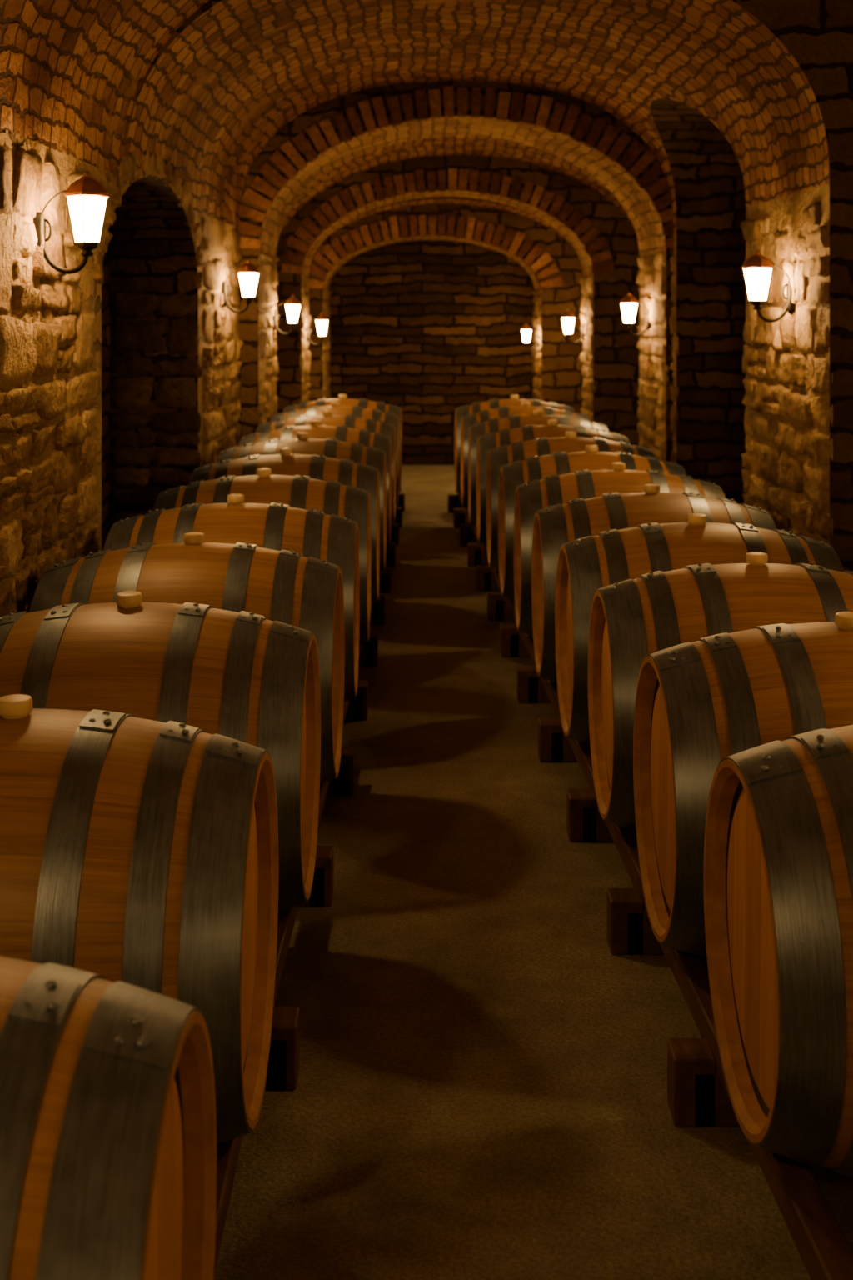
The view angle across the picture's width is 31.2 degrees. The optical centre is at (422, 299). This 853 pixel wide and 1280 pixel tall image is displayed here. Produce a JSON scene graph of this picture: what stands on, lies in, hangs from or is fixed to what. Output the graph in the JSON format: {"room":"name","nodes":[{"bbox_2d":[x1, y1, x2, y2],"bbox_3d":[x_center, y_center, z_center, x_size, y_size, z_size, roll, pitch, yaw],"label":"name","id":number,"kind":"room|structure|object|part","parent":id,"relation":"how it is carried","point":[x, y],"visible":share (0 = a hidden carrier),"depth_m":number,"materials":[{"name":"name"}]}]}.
{"room":"wine cellar","nodes":[
{"label":"wine cellar","id":0,"kind":"room"},
{"bbox_2d":[0,127,243,617],"bbox_3d":[-1.652,0.451,5.165,1.104,2.257,16.730,0,0,0],"label":"wall","id":1,"kind":"structure","parent":0,"point":[119,382],"depth_m":5.45,"materials":[{"name":"stone"}]},
{"bbox_2d":[33,170,109,274],"bbox_3d":[-1.047,-0.230,4.525,0.226,0.306,0.140,0,0,0],"label":"wall lantern","id":2,"kind":"object","parent":1,"relation":"attached to","point":[87,198],"visible":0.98,"depth_m":4.50,"materials":[{"name":"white glass"}]},
{"bbox_3d":[-0.995,-0.239,4.525,0.106,0.138,0.122,0,0,0],"label":"glass","id":3,"kind":"part","parent":2,"relation":"part of","materials":[{"name":"beige glass"}]},
{"bbox_2d":[220,260,259,313],"bbox_3d":[-1.047,-0.078,8.728,0.226,0.306,0.140,0,0,0],"label":"wall lantern","id":4,"kind":"object","parent":1,"relation":"attached to","point":[248,272],"visible":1,"depth_m":8.70,"materials":[{"name":"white glass"}]},
{"bbox_3d":[-0.995,-0.087,8.728,0.106,0.138,0.122,0,0,0],"label":"glass","id":5,"kind":"part","parent":4,"relation":"part of","materials":[{"name":"beige glass"}]},
{"bbox_2d":[0,0,852,242],"bbox_3d":[0.400,-1.190,5.165,5.200,2.140,16.730,0,0,0],"label":"ceiling","id":6,"kind":"structure","parent":0,"point":[740,104],"depth_m":6.98,"materials":[{"name":"brick"}]},
{"bbox_2d":[329,240,534,464],"bbox_3d":[0.100,-0.040,14.583,5.000,3.200,0.333,0,0,0],"label":"wall","id":7,"kind":"structure","parent":0,"point":[428,329],"depth_m":14.42,"materials":[{"name":"brick"}]},
{"bbox_2d":[214,465,852,1279],"bbox_3d":[0.100,1.660,5.730,6.200,0.200,18.261,0,0,0],"label":"floor","id":8,"kind":"structure","parent":0,"point":[481,1092],"depth_m":3.21,"materials":[{"name":"concrete"}]},
{"bbox_2d":[213,492,404,1279],"bbox_3d":[-0.627,1.476,6.163,0.892,0.168,10.334,0,0,1],"label":"rack","id":9,"kind":"object","parent":8,"relation":"on","point":[283,1067],"visible":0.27,"depth_m":3.47,"materials":[{"name":"brown wood"}]},
{"bbox_2d":[0,955,216,1279],"bbox_3d":[-0.674,1.055,1.600,0.840,0.762,0.731,0,0,0],"label":"wine barrel","id":10,"kind":"object","parent":9,"relation":"on","point":[108,1128],"visible":1,"depth_m":1.50,"materials":[{"name":"brown wood"}]},
{"bbox_2d":[0,694,278,1144],"bbox_3d":[-0.692,1.055,2.580,0.840,0.778,0.748,0,-1,0],"label":"wine barrel","id":11,"kind":"object","parent":9,"relation":"on","point":[137,852],"visible":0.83,"depth_m":2.35,"materials":[{"name":"brown wood"}]},
{"bbox_2d":[0,590,320,911],"bbox_3d":[-0.676,1.055,3.520,0.840,0.776,0.746,0,1,0],"label":"wine barrel","id":12,"kind":"object","parent":9,"relation":"on","point":[251,678],"visible":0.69,"depth_m":3.31,"materials":[{"name":"brown wood"}]},
{"bbox_2d":[30,532,344,784],"bbox_3d":[-0.661,1.055,4.400,0.840,0.780,0.750,0,-1,0],"label":"wine barrel","id":13,"kind":"object","parent":9,"relation":"on","point":[289,587],"visible":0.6,"depth_m":4.22,"materials":[{"name":"brown wood"}]},
{"bbox_2d":[103,494,359,701],"bbox_3d":[-0.647,1.055,5.270,0.840,0.762,0.731,0,0,0],"label":"wine barrel","id":14,"kind":"object","parent":9,"relation":"on","point":[334,539],"visible":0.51,"depth_m":5.11,"materials":[{"name":"brown wood"}]},
{"bbox_2d":[153,467,371,644],"bbox_3d":[-0.634,1.055,6.120,0.840,0.762,0.732,0,0,0],"label":"wine barrel","id":15,"kind":"object","parent":9,"relation":"on","point":[302,492],"visible":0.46,"depth_m":5.97,"materials":[{"name":"brown wood"}]},
{"bbox_2d":[189,447,379,603],"bbox_3d":[-0.621,1.055,6.950,0.840,0.762,0.732,0,0,0],"label":"wine barrel","id":16,"kind":"object","parent":9,"relation":"on","point":[319,467],"visible":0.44,"depth_m":6.81,"materials":[{"name":"brown wood"}]},
{"bbox_2d":[216,432,386,570],"bbox_3d":[-0.610,1.055,7.760,0.840,0.776,0.746,0,1,0],"label":"wine barrel","id":17,"kind":"object","parent":9,"relation":"on","point":[357,452],"visible":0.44,"depth_m":7.63,"materials":[{"name":"brown wood"}]},
{"bbox_2d":[238,420,391,545],"bbox_3d":[-0.599,1.055,8.560,0.840,0.764,0.734,0,0,0],"label":"wine barrel","id":18,"kind":"object","parent":9,"relation":"on","point":[343,433],"visible":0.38,"depth_m":8.44,"materials":[{"name":"brown wood"}]},
{"bbox_2d":[255,410,395,524],"bbox_3d":[-0.589,1.055,9.350,0.840,0.781,0.751,0,-1,0],"label":"wine barrel","id":19,"kind":"object","parent":9,"relation":"on","point":[351,421],"visible":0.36,"depth_m":9.24,"materials":[{"name":"brown wood"}]},
{"bbox_2d":[270,401,399,506],"bbox_3d":[-0.579,1.055,10.130,0.840,0.773,0.743,0,-1,0],"label":"wine barrel","id":20,"kind":"object","parent":9,"relation":"on","point":[357,411],"visible":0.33,"depth_m":10.02,"materials":[{"name":"brown wood"}]},
{"bbox_2d":[282,394,402,491],"bbox_3d":[-0.570,1.055,10.900,0.840,0.781,0.751,0,-1,0],"label":"wine barrel","id":21,"kind":"object","parent":9,"relation":"on","point":[365,403],"visible":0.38,"depth_m":10.80,"materials":[{"name":"brown wood"}]},
{"bbox_2d":[309,203,583,414],"bbox_3d":[0.088,0.046,13.965,3.740,3.033,0.927,0,0,0],"label":"brick arch","id":22,"kind":"object","parent":8,"relation":"on","point":[554,267],"visible":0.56,"depth_m":13.53,"materials":[{"name":"brick"}]},
{"bbox_2d":[520,323,540,349],"bbox_3d":[0.976,0.330,13.696,0.180,0.245,0.112,0,0,0],"label":"wall lantern","id":23,"kind":"object","parent":22,"relation":"attached to","point":[526,329],"visible":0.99,"depth_m":13.67,"materials":[{"name":"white glass"}]},
{"bbox_3d":[0.934,0.322,13.696,0.084,0.110,0.098,0,0,0],"label":"glass","id":24,"kind":"part","parent":23,"relation":"part of","materials":[{"name":"beige glass"}]},
{"bbox_2d":[238,80,674,462],"bbox_3d":[0.250,-0.242,10.113,4.350,3.617,1.211,0,0,0],"label":"brick arch","id":25,"kind":"object","parent":8,"relation":"on","point":[337,131],"visible":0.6,"depth_m":9.54,"materials":[{"name":"brick"}]},
{"bbox_2d":[272,295,300,334],"bbox_3d":[-0.932,0.101,10.425,0.203,0.275,0.126,0,0,0],"label":"wall lantern","id":26,"kind":"object","parent":25,"relation":"attached to","point":[292,304],"visible":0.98,"depth_m":10.40,"materials":[{"name":"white glass"}]},
{"bbox_3d":[-0.885,0.093,10.425,0.095,0.124,0.110,0,0,0],"label":"glass","id":27,"kind":"part","parent":26,"relation":"part of","materials":[{"name":"beige glass"}]},
{"bbox_2d":[620,292,651,335],"bbox_3d":[1.427,0.094,10.158,0.214,0.291,0.133,0,0,0],"label":"wall lantern","id":28,"kind":"object","parent":25,"relation":"attached to","point":[628,303],"visible":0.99,"depth_m":10.13,"materials":[{"name":"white glass"}]},
{"bbox_3d":[1.378,0.086,10.158,0.100,0.131,0.116,0,0,0],"label":"glass","id":29,"kind":"part","parent":28,"relation":"part of","materials":[{"name":"beige glass"}]},
{"bbox_2d":[276,155,639,445],"bbox_3d":[0.200,-0.102,12.579,4.134,3.357,0.821,0,0,0],"label":"brick arch","id":30,"kind":"object","parent":8,"relation":"on","point":[605,241],"visible":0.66,"depth_m":12.20,"materials":[{"name":"brick"}]},
{"bbox_2d":[305,312,329,345],"bbox_3d":[-0.875,0.238,12.587,0.203,0.275,0.126,0,0,0],"label":"wall lantern","id":31,"kind":"object","parent":30,"relation":"attached to","point":[322,321],"visible":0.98,"depth_m":12.56,"materials":[{"name":"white glass"}]},
{"bbox_3d":[-0.828,0.230,12.587,0.095,0.124,0.110,0,0,0],"label":"glass","id":32,"kind":"part","parent":31,"relation":"part of","materials":[{"name":"beige glass"}]},
{"bbox_2d":[560,309,586,344],"bbox_3d":[1.269,0.221,12.754,0.214,0.291,0.133,0,0,0],"label":"wall lantern","id":33,"kind":"object","parent":30,"relation":"attached to","point":[567,317],"visible":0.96,"depth_m":12.73,"materials":[{"name":"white glass"}]},
{"bbox_3d":[1.220,0.213,12.754,0.100,0.131,0.116,0,0,0],"label":"glass","id":34,"kind":"part","parent":33,"relation":"part of","materials":[{"name":"beige glass"}]},
{"bbox_2d":[448,493,852,1279],"bbox_3d":[0.786,1.476,6.606,0.880,0.168,9.364,0,0,-2],"label":"rack","id":35,"kind":"object","parent":8,"relation":"on","point":[698,1094],"visible":0.35,"depth_m":3.21,"materials":[{"name":"brown wood"}]},
{"bbox_2d":[455,395,574,494],"bbox_3d":[0.657,1.055,10.845,0.840,0.767,0.737,0,0,0],"label":"wine barrel","id":36,"kind":"object","parent":35,"relation":"on","point":[467,409],"visible":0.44,"depth_m":10.73,"materials":[{"name":"brown wood"}]},
{"bbox_2d":[460,401,590,509],"bbox_3d":[0.683,1.055,10.090,0.840,0.780,0.750,0,1,0],"label":"wine barrel","id":37,"kind":"object","parent":35,"relation":"on","point":[502,412],"visible":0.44,"depth_m":9.97,"materials":[{"name":"brown wood"}]},
{"bbox_2d":[468,410,609,525],"bbox_3d":[0.709,1.055,9.335,0.840,0.773,0.744,0,-1,0],"label":"wine barrel","id":38,"kind":"object","parent":35,"relation":"on","point":[477,430],"visible":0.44,"depth_m":9.21,"materials":[{"name":"brown wood"}]},
{"bbox_2d":[476,419,629,545],"bbox_3d":[0.735,1.055,8.580,0.840,0.767,0.737,0,0,0],"label":"wine barrel","id":39,"kind":"object","parent":35,"relation":"on","point":[486,442],"visible":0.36,"depth_m":8.45,"materials":[{"name":"brown wood"}]},
{"bbox_2d":[486,430,654,569],"bbox_3d":[0.761,1.055,7.825,0.840,0.774,0.744,0,1,0],"label":"wine barrel","id":40,"kind":"object","parent":35,"relation":"on","point":[498,457],"visible":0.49,"depth_m":7.70,"materials":[{"name":"brown wood"}]},
{"bbox_2d":[498,445,687,599],"bbox_3d":[0.787,1.055,7.070,0.840,0.781,0.751,0,-1,0],"label":"wine barrel","id":41,"kind":"object","parent":35,"relation":"on","point":[514,474],"visible":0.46,"depth_m":6.94,"materials":[{"name":"brown wood"}]},
{"bbox_2d":[514,462,725,635],"bbox_3d":[0.813,1.055,6.315,0.840,0.769,0.739,0,1,1],"label":"wine barrel","id":42,"kind":"object","parent":35,"relation":"on","point":[532,497],"visible":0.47,"depth_m":6.17,"materials":[{"name":"brown wood"}]},
{"bbox_2d":[531,484,776,683],"bbox_3d":[0.839,1.055,5.560,0.840,0.782,0.752,0,-2,0],"label":"wine barrel","id":43,"kind":"object","parent":35,"relation":"on","point":[555,526],"visible":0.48,"depth_m":5.42,"materials":[{"name":"brown wood"}]},
{"bbox_2d":[555,513,844,744],"bbox_3d":[0.865,1.055,4.805,0.840,0.762,0.732,0,0,0],"label":"wine barrel","id":44,"kind":"object","parent":35,"relation":"on","point":[587,565],"visible":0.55,"depth_m":4.66,"materials":[{"name":"brown wood"}]},
{"bbox_2d":[588,552,852,830],"bbox_3d":[0.891,1.055,4.050,0.840,0.784,0.754,0,-2,0],"label":"wine barrel","id":45,"kind":"object","parent":35,"relation":"on","point":[631,620],"visible":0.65,"depth_m":3.88,"materials":[{"name":"brown wood"}]},
{"bbox_2d":[633,611,852,959],"bbox_3d":[0.917,1.055,3.295,0.840,0.762,0.731,0,0,0],"label":"wine barrel","id":46,"kind":"object","parent":35,"relation":"on","point":[700,703],"visible":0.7,"depth_m":3.12,"materials":[{"name":"brown wood"}]},
{"bbox_2d":[703,725,852,1177],"bbox_3d":[0.943,1.055,2.540,0.840,0.762,0.732,0,0,0],"label":"wine barrel","id":47,"kind":"object","parent":35,"relation":"on","point":[778,868],"visible":1,"depth_m":2.38,"materials":[{"name":"brown wood"}]},
{"bbox_2d":[669,183,852,571],"bbox_3d":[2.250,0.551,5.165,1.500,2.043,16.730,0,0,0],"label":"wall","id":48,"kind":"structure","parent":0,"point":[762,412],"depth_m":6.69,"materials":[{"name":"stone"}]},
{"bbox_2d":[741,250,795,322],"bbox_3d":[1.467,-0.058,6.432,0.226,0.306,0.140,0,0,0],"label":"wall lantern","id":49,"kind":"object","parent":48,"relation":"attached to","point":[757,269],"visible":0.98,"depth_m":6.40,"materials":[{"name":"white glass"}]},
{"bbox_3d":[1.415,-0.067,6.432,0.106,0.138,0.122,0,0,0],"label":"glass","id":50,"kind":"part","parent":49,"relation":"part of","materials":[{"name":"beige glass"}]}
]}

